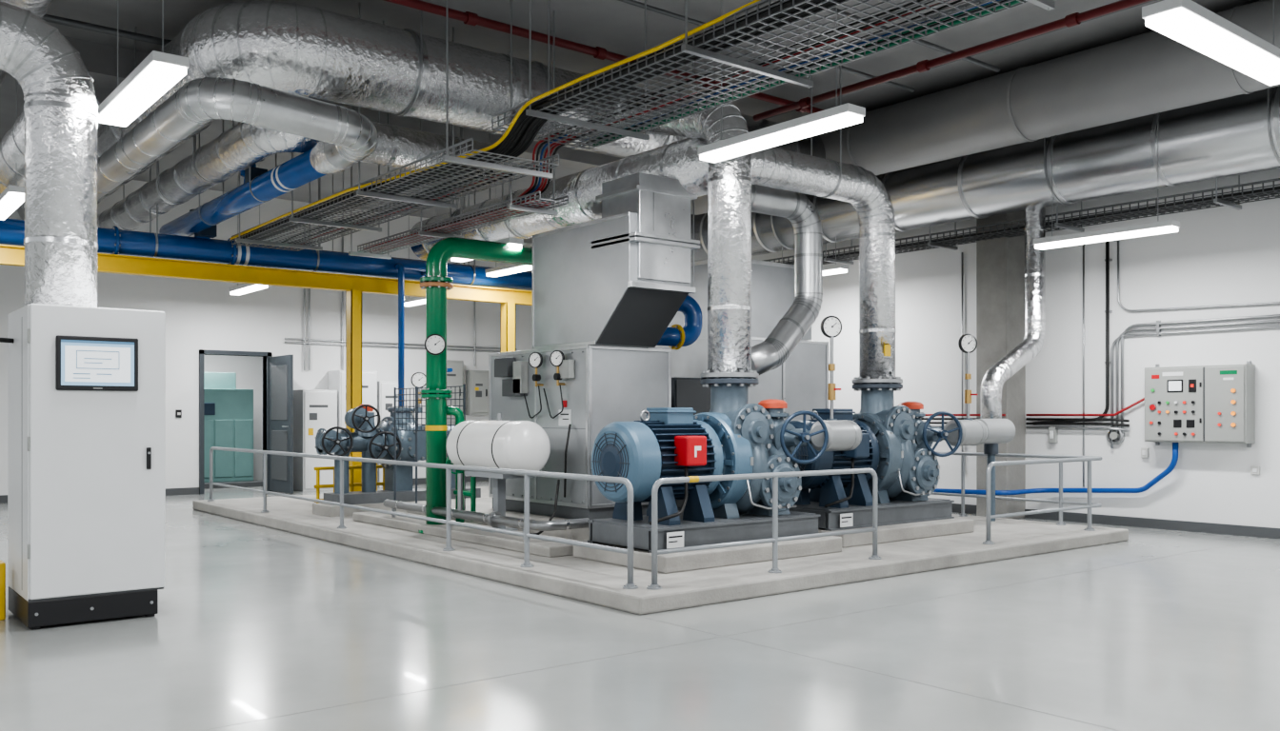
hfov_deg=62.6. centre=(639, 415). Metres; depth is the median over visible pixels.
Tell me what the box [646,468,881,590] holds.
guard rail
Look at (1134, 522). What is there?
baseboard
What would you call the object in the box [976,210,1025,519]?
concrete column
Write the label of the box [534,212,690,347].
hood
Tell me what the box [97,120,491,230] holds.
duct
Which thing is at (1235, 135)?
ventilation duct
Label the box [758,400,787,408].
bonnet cap
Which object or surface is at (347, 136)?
pipe
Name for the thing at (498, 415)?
outlet
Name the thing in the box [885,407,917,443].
bolts
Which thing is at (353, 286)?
gantry
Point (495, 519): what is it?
drain pipe
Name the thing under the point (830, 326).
pressure gauge
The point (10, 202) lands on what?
diffuser
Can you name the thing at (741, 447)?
casing
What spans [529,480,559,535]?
hose
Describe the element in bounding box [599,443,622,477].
fan hub
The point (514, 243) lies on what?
linear pendant light
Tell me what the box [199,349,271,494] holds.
trim
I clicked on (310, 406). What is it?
vent
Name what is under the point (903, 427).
dome
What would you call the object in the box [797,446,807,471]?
fan grille
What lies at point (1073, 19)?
pipe
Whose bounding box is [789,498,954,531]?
skid
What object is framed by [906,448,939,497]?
flange
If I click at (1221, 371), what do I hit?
label
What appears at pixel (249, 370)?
wall
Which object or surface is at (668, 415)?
junction box
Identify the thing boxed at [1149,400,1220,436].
button
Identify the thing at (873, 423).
bolts
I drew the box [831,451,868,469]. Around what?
motor
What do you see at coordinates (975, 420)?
band
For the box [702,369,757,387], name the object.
bolts
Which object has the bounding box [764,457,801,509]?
bolts
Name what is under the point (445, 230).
basket
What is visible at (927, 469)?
cover
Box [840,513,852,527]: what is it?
rating plate
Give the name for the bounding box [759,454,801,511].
flange
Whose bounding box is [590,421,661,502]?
fan cowl
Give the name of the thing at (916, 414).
flange
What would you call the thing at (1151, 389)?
rings
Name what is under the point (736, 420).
cover
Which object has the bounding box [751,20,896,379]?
pipe
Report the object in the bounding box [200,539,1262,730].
joint
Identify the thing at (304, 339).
conduit
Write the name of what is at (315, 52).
duct
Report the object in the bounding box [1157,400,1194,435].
button
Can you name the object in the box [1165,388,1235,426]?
button
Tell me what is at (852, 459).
cable
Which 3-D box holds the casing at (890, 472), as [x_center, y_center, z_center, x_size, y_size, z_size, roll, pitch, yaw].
[2.554,0.450,12.051,0.250,0.950,0.950,0,0,-39]
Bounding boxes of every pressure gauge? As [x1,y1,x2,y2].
[410,372,425,412]
[820,316,841,420]
[958,334,977,420]
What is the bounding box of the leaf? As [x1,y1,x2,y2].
[268,354,293,493]
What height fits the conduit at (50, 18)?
0.160 m
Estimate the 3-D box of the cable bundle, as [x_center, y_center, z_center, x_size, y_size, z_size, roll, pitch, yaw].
[-0.776,-2.639,9.127,0.648,0.532,14.223,0,0,-42]
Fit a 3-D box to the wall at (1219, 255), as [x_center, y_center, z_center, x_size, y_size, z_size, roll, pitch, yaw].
[5.488,-1.400,15.688,0.200,5.800,31.600,0,0,-39]
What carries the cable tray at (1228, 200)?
hanging from the wall at (1219, 255)
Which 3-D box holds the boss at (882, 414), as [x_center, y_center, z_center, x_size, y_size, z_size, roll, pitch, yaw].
[2.834,0.160,12.046,0.440,0.440,0.360,0,0,-39]
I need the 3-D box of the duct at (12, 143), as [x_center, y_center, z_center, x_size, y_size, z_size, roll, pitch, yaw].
[-8.486,-3.000,13.929,0.615,0.615,9.150,0,0,-39]
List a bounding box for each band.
[842,420,858,451]
[975,420,984,445]
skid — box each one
[587,511,820,553]
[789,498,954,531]
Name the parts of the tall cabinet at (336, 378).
door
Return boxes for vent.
[309,404,327,407]
[1105,426,1124,444]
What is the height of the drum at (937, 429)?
0.219 m
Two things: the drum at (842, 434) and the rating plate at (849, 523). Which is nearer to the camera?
the drum at (842, 434)
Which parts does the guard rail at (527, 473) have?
rail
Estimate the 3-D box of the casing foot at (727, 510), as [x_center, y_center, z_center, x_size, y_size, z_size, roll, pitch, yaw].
[0.710,0.845,10.315,0.160,0.290,0.600,0,0,-39]
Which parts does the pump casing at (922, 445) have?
casing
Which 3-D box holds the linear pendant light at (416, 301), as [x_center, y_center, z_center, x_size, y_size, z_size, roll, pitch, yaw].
[-4.233,-3.235,20.452,0.200,2.130,1.500,0,0,-39]
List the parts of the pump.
casing, motor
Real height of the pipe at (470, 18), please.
0.126 m
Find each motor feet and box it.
[612,484,714,525]
[794,474,872,508]
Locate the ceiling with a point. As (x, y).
(614, 26)
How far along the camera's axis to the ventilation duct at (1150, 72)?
12.27 m
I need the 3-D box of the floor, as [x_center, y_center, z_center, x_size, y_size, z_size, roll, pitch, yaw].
[-2.779,1.575,9.054,21.000,0.150,31.600,0,0,-39]
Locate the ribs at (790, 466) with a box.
[771,465,798,500]
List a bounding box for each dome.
[740,412,769,448]
[892,412,914,443]
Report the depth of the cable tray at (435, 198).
11.24 m
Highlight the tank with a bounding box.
[446,413,550,532]
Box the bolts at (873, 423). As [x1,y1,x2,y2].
[861,416,888,479]
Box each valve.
[772,423,799,454]
[915,421,938,447]
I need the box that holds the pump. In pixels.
[312,404,487,517]
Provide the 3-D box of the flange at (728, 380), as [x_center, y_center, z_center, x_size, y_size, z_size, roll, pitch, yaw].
[0.889,-0.330,10.459,0.580,0.050,0.580,0,0,-39]
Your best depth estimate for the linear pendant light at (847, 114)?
8.95 m
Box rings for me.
[1150,388,1236,436]
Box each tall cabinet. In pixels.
[7,303,165,630]
[293,389,337,491]
[328,370,377,432]
[377,380,405,487]
[671,377,710,510]
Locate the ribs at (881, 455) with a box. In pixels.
[855,417,887,483]
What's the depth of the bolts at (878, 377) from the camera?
12.04 m
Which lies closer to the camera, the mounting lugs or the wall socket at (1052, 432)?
the mounting lugs
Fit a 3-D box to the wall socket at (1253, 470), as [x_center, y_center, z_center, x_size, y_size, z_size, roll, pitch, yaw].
[7.555,0.680,12.923,0.038,0.100,0.100,0,0,-39]
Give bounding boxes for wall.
[0,180,532,495]
[204,355,262,480]
[751,168,1279,528]
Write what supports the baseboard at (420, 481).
attached to the wall at (200, 314)
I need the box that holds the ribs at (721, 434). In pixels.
[700,417,733,496]
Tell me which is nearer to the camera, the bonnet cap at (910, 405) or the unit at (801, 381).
the bonnet cap at (910, 405)
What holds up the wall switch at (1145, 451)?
attached to the wall at (1219, 255)
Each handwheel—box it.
[780,410,828,464]
[922,411,962,457]
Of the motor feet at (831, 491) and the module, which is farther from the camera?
the module
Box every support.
[573,536,841,574]
[818,518,974,548]
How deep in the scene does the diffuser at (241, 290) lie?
18.38 m
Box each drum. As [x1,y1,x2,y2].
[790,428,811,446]
[809,420,861,451]
[921,426,943,441]
[943,420,987,446]
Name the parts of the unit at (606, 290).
dial stem, frame, frame, casing, hood frame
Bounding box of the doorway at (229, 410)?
[204,372,262,489]
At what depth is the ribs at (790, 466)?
10.18 m
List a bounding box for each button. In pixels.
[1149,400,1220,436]
[1149,404,1155,410]
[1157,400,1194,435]
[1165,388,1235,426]
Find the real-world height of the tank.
1.280 m
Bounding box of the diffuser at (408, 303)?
[404,300,425,306]
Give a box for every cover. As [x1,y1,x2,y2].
[730,403,773,451]
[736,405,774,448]
[768,463,798,502]
[883,405,917,445]
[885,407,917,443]
[915,456,937,489]
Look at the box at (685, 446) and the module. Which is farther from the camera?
the module
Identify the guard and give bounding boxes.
[394,384,465,511]
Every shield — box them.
[693,420,723,495]
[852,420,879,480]
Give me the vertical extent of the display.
0.120 m
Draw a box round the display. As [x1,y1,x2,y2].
[1168,380,1180,391]
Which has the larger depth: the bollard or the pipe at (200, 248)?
the pipe at (200, 248)
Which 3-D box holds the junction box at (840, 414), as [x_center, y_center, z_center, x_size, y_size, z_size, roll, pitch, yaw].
[2.145,0.010,11.723,0.360,0.160,0.360,0,0,-39]
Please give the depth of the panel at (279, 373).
20.24 m
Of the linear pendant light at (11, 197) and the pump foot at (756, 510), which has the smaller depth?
the pump foot at (756, 510)
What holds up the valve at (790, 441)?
attached to the pump casing at (772, 450)
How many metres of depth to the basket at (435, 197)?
11.36 m
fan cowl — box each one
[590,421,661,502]
[788,420,833,489]
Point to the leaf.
(287, 487)
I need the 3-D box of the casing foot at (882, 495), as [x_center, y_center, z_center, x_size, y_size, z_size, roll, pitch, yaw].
[2.574,0.845,12.067,0.160,0.290,0.600,0,0,-39]
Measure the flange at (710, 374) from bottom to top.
0.050 m
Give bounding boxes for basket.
[231,137,559,251]
[357,191,569,254]
[491,0,1028,149]
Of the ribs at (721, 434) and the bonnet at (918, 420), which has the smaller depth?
the ribs at (721, 434)
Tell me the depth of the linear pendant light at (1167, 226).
12.35 m
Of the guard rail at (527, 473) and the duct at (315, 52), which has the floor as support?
the guard rail at (527, 473)
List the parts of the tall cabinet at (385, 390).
door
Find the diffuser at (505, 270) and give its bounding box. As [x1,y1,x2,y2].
[486,265,532,277]
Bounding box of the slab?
[406,498,679,540]
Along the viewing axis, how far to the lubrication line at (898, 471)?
11.73 m
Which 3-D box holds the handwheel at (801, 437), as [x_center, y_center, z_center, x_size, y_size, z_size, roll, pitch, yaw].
[1.617,0.220,10.351,0.532,0.532,0.078,0,0,-19]
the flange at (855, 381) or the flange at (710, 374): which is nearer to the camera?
the flange at (710, 374)
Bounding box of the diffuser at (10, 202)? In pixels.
[0,192,24,219]
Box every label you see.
[694,445,700,457]
[1151,375,1159,379]
[1162,372,1233,379]
[1220,370,1237,375]
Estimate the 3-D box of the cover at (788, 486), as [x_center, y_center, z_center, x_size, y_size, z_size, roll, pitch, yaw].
[1.430,0.660,10.200,0.380,0.380,0.140,0,0,-39]
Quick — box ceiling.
[0,0,1259,218]
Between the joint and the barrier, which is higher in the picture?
the barrier
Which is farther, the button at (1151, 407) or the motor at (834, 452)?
the button at (1151, 407)
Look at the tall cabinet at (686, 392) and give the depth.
12.65 m
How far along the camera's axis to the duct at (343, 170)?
18.47 m
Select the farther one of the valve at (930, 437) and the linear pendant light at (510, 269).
the linear pendant light at (510, 269)
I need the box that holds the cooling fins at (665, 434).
[634,420,716,502]
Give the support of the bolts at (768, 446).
attached to the pump casing at (772, 450)
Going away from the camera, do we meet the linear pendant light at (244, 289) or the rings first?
the rings
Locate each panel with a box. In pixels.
[271,364,287,480]
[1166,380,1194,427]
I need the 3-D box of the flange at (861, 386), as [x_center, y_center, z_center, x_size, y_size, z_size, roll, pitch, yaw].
[2.753,-0.330,12.211,0.580,0.050,0.580,0,0,-39]
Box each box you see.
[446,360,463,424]
[465,370,488,415]
[646,407,696,424]
[674,436,706,466]
[811,408,855,420]
[841,432,869,458]
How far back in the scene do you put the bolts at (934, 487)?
12.01 m
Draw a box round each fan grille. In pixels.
[591,433,629,492]
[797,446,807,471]
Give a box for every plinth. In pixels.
[192,486,1128,615]
[352,510,577,558]
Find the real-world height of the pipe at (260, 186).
1.755 m
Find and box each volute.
[736,443,769,515]
[886,440,914,499]
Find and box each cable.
[0,338,13,343]
[649,466,687,525]
[824,458,854,507]
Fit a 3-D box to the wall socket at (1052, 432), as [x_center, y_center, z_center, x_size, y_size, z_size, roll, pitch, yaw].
[5.895,0.284,14.951,0.088,0.204,0.130,0,0,-39]
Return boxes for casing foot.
[712,502,739,519]
[844,490,889,503]
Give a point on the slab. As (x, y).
(484, 505)
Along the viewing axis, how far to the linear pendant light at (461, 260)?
13.73 m
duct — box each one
[0,0,53,85]
[0,97,100,194]
[0,170,532,291]
[17,0,825,219]
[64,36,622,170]
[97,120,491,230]
[410,124,707,260]
[690,0,1279,215]
[690,85,1279,262]
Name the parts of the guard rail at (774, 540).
rail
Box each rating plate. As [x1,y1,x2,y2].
[666,531,683,548]
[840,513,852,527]
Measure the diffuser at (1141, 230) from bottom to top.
0.050 m
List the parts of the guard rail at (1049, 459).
rail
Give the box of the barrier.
[313,464,384,503]
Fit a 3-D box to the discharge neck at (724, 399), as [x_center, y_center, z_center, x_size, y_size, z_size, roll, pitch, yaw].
[0.889,-0.060,10.459,0.600,0.680,0.600,0,0,-39]
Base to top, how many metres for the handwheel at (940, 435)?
0.532 m
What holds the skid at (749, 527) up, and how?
on the support at (689, 561)
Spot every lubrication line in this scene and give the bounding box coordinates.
[746,480,796,510]
[897,468,935,496]
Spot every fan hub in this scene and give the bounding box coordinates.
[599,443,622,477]
[795,447,800,464]
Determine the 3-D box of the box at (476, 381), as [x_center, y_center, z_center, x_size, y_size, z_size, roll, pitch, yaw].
[-3.624,-0.500,23.608,0.500,1.000,0.240,0,0,-39]
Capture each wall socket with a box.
[1048,427,1058,442]
[1250,466,1259,475]
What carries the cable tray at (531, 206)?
hanging from the ceiling
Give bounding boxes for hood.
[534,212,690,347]
[667,263,811,340]
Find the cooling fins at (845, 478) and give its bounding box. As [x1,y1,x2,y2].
[805,420,874,489]
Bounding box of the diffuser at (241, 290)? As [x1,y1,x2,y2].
[230,284,267,295]
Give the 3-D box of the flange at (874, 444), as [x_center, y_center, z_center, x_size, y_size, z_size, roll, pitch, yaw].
[2.410,0.430,11.935,0.200,0.762,0.762,0,0,-39]
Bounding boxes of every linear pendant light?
[0,80,24,219]
[97,0,189,126]
[228,163,267,295]
[404,208,425,306]
[450,258,470,262]
[485,171,532,277]
[493,220,523,249]
[697,0,865,162]
[781,238,848,276]
[1033,113,1179,249]
[1141,0,1279,85]
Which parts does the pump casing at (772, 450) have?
casing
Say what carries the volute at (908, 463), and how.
attached to the pump casing at (922, 445)
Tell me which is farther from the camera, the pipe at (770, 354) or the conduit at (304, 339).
the conduit at (304, 339)
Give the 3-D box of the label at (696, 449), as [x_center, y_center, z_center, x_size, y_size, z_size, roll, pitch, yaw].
[0.523,0.330,9.509,0.080,0.100,0.002,0,0,-39]
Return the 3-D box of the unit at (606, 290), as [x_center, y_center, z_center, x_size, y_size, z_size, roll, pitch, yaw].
[-0.552,-0.670,12.040,1.289,3.620,2.830,0,0,-39]
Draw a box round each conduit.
[41,0,1156,119]
[284,217,517,370]
[920,240,1279,487]
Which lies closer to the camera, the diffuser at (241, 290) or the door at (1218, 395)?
the door at (1218, 395)
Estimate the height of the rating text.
0.055 m
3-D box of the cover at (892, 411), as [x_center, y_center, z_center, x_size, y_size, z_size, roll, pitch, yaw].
[2.947,0.160,11.905,0.540,0.540,0.060,0,0,-39]
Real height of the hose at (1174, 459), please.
0.885 m
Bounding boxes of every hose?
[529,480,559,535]
[933,442,1178,495]
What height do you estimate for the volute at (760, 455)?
0.945 m
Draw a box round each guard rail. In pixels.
[206,446,638,589]
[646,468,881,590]
[930,451,1102,544]
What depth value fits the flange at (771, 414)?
10.61 m
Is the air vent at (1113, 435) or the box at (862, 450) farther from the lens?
the air vent at (1113, 435)
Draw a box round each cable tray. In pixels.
[231,0,559,251]
[348,0,569,259]
[491,0,1055,203]
[763,175,1279,264]
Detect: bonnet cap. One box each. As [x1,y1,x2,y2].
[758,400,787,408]
[898,401,923,409]
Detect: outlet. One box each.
[496,413,501,420]
[591,172,699,283]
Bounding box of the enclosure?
[1144,363,1255,443]
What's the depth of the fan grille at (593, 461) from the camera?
9.51 m
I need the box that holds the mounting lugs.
[1155,360,1251,447]
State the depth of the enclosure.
12.89 m
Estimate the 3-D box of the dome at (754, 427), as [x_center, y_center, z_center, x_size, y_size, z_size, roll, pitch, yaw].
[1.134,0.160,10.091,0.380,0.380,0.120,0,0,-39]
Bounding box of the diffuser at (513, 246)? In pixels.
[450,243,521,262]
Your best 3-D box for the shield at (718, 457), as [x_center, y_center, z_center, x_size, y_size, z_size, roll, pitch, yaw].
[0.546,0.430,10.183,0.200,0.762,0.762,0,0,-39]
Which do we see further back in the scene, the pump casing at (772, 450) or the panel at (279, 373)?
the panel at (279, 373)
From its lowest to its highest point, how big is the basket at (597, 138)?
0.135 m
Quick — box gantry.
[0,244,532,492]
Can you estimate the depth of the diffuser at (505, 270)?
17.15 m
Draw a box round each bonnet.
[765,408,784,427]
[910,409,922,424]
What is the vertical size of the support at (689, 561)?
0.150 m
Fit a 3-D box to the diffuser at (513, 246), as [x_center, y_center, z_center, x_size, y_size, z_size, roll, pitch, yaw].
[-1.958,-2.045,13.303,0.176,0.050,1.476,0,0,-39]
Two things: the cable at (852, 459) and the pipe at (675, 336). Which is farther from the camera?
the pipe at (675, 336)
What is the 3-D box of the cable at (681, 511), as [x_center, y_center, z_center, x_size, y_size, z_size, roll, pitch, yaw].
[0.273,0.713,9.411,0.422,0.526,0.085,0,0,-35]
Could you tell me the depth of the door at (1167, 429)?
13.46 m
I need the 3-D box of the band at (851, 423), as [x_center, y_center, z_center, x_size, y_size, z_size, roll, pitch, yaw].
[2.103,0.210,10.792,0.030,0.316,0.316,0,0,-39]
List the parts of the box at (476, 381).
door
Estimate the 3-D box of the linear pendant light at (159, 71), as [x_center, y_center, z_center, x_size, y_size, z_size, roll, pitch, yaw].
[-3.776,-3.335,7.932,0.240,1.930,1.750,0,0,-39]
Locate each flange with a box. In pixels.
[700,372,759,379]
[700,378,759,384]
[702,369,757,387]
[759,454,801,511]
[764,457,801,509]
[768,413,789,417]
[851,379,902,383]
[851,383,902,389]
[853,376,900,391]
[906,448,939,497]
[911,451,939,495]
[913,413,925,417]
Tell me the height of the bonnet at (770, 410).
0.270 m
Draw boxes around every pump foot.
[745,502,790,516]
[891,489,928,501]
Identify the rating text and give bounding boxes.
[668,535,682,542]
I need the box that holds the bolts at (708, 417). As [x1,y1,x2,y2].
[695,416,734,501]
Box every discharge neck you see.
[709,378,748,414]
[859,382,894,414]
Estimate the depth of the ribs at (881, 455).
11.75 m
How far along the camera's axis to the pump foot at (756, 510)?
10.43 m
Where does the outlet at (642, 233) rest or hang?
attached to the unit at (606, 290)
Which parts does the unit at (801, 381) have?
casing, frame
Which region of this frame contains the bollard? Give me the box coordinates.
[0,560,5,620]
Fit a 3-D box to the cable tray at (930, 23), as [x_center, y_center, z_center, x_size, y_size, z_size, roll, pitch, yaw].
[1.355,-3.264,7.498,1.380,2.072,9.008,0,0,-39]
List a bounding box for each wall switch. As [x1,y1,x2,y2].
[175,409,181,418]
[1140,447,1149,458]
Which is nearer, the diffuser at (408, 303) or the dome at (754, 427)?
the dome at (754, 427)
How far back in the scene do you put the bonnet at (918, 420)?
12.42 m
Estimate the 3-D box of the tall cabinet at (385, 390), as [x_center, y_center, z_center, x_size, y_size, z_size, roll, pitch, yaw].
[-5.279,0.400,22.075,0.600,2.200,0.520,0,0,-39]
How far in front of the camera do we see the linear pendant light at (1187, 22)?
6.68 m
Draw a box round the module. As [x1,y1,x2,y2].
[1188,379,1196,392]
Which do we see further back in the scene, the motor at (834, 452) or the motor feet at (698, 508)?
the motor at (834, 452)
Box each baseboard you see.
[0,476,488,503]
[952,503,1279,539]
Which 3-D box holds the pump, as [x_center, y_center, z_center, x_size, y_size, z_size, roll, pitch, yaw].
[-3.455,0.605,15.063,2.545,1.510,0.867,0,0,-39]
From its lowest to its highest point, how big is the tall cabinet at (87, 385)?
2.275 m
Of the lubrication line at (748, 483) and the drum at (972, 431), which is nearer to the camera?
the lubrication line at (748, 483)
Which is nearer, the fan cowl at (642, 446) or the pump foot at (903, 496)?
the fan cowl at (642, 446)
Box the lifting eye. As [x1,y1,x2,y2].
[640,410,650,420]
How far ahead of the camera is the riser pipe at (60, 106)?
7.55 m
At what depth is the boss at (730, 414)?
10.19 m
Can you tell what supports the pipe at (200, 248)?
hanging from the ceiling
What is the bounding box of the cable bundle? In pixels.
[229,0,845,239]
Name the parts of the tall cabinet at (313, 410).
door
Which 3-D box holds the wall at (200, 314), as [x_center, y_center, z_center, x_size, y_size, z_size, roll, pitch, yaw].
[-10.352,-1.400,18.490,21.000,5.800,0.200,0,0,-39]
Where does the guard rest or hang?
on the floor
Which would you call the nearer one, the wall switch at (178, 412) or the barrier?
the barrier
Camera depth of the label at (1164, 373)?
13.43 m
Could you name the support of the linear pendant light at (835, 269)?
hanging from the ceiling
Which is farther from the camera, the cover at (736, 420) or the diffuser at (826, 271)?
the diffuser at (826, 271)
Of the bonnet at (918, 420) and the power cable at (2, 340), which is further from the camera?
the bonnet at (918, 420)
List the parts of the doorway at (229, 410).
panel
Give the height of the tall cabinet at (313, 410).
2.000 m
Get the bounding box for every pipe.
[0,0,98,307]
[0,161,532,406]
[97,77,378,200]
[159,120,325,237]
[382,0,824,113]
[383,473,589,539]
[418,237,532,534]
[587,91,751,372]
[656,62,702,350]
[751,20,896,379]
[751,183,822,375]
[753,0,1151,121]
[975,207,1045,521]
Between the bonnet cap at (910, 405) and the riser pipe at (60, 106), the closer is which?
the riser pipe at (60, 106)
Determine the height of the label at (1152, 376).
0.050 m
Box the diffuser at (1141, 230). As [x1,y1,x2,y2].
[1034,225,1178,249]
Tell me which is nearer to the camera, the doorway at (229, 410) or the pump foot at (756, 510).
the pump foot at (756, 510)
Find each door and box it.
[1145,367,1202,441]
[1204,365,1244,441]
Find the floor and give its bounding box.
[0,480,1279,730]
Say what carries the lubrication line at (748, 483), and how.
attached to the casing at (741, 447)
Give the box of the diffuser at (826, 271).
[822,268,847,276]
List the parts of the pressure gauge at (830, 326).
stem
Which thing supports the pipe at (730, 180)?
attached to the bolts at (728, 370)
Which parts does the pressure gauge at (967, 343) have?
stem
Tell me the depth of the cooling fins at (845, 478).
11.46 m
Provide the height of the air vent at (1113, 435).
0.240 m
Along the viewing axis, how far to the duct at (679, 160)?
12.43 m
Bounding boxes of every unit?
[488,172,699,519]
[650,260,828,492]
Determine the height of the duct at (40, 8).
0.451 m
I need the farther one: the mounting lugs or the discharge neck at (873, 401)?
the mounting lugs
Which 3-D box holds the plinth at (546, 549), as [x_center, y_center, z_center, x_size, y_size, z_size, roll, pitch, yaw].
[-2.069,1.310,11.964,0.550,0.100,4.550,0,0,-39]
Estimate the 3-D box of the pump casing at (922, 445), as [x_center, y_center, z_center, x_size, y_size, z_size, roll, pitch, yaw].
[3.026,0.480,12.430,0.980,0.840,0.840,0,0,-39]
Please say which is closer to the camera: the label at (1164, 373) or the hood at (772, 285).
the label at (1164, 373)
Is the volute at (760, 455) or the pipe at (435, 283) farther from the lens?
the pipe at (435, 283)
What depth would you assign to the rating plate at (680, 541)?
9.35 m
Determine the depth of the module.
13.25 m
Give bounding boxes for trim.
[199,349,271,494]
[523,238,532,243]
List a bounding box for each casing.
[693,412,752,509]
[767,442,797,459]
[843,413,902,494]
[913,441,926,450]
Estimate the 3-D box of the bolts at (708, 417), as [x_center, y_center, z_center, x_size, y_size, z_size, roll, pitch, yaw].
[0.612,0.450,10.237,0.030,0.887,0.891,0,0,-39]
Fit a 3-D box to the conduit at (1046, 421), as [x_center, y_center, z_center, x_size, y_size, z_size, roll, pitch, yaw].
[6.163,-0.750,14.243,0.557,3.500,10.500,0,0,-39]
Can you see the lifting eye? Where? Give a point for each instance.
(643, 411)
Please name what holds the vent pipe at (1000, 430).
on the floor
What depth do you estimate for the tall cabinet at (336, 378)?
21.35 m
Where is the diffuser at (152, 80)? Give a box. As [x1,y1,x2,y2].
[98,61,186,126]
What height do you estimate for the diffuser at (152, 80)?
0.050 m
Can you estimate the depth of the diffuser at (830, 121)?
9.02 m
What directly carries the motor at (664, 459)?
on the skid at (749, 527)
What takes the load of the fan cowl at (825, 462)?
attached to the motor at (834, 452)
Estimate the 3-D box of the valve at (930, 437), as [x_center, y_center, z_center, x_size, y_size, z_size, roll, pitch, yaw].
[3.287,0.250,12.409,0.340,0.340,0.460,0,0,-39]
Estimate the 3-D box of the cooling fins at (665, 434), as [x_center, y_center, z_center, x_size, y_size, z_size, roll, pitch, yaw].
[0.223,0.430,9.924,0.650,0.754,0.756,0,0,-39]
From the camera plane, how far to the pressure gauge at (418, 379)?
15.02 m
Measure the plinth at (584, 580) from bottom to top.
0.140 m
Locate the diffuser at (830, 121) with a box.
[699,112,862,162]

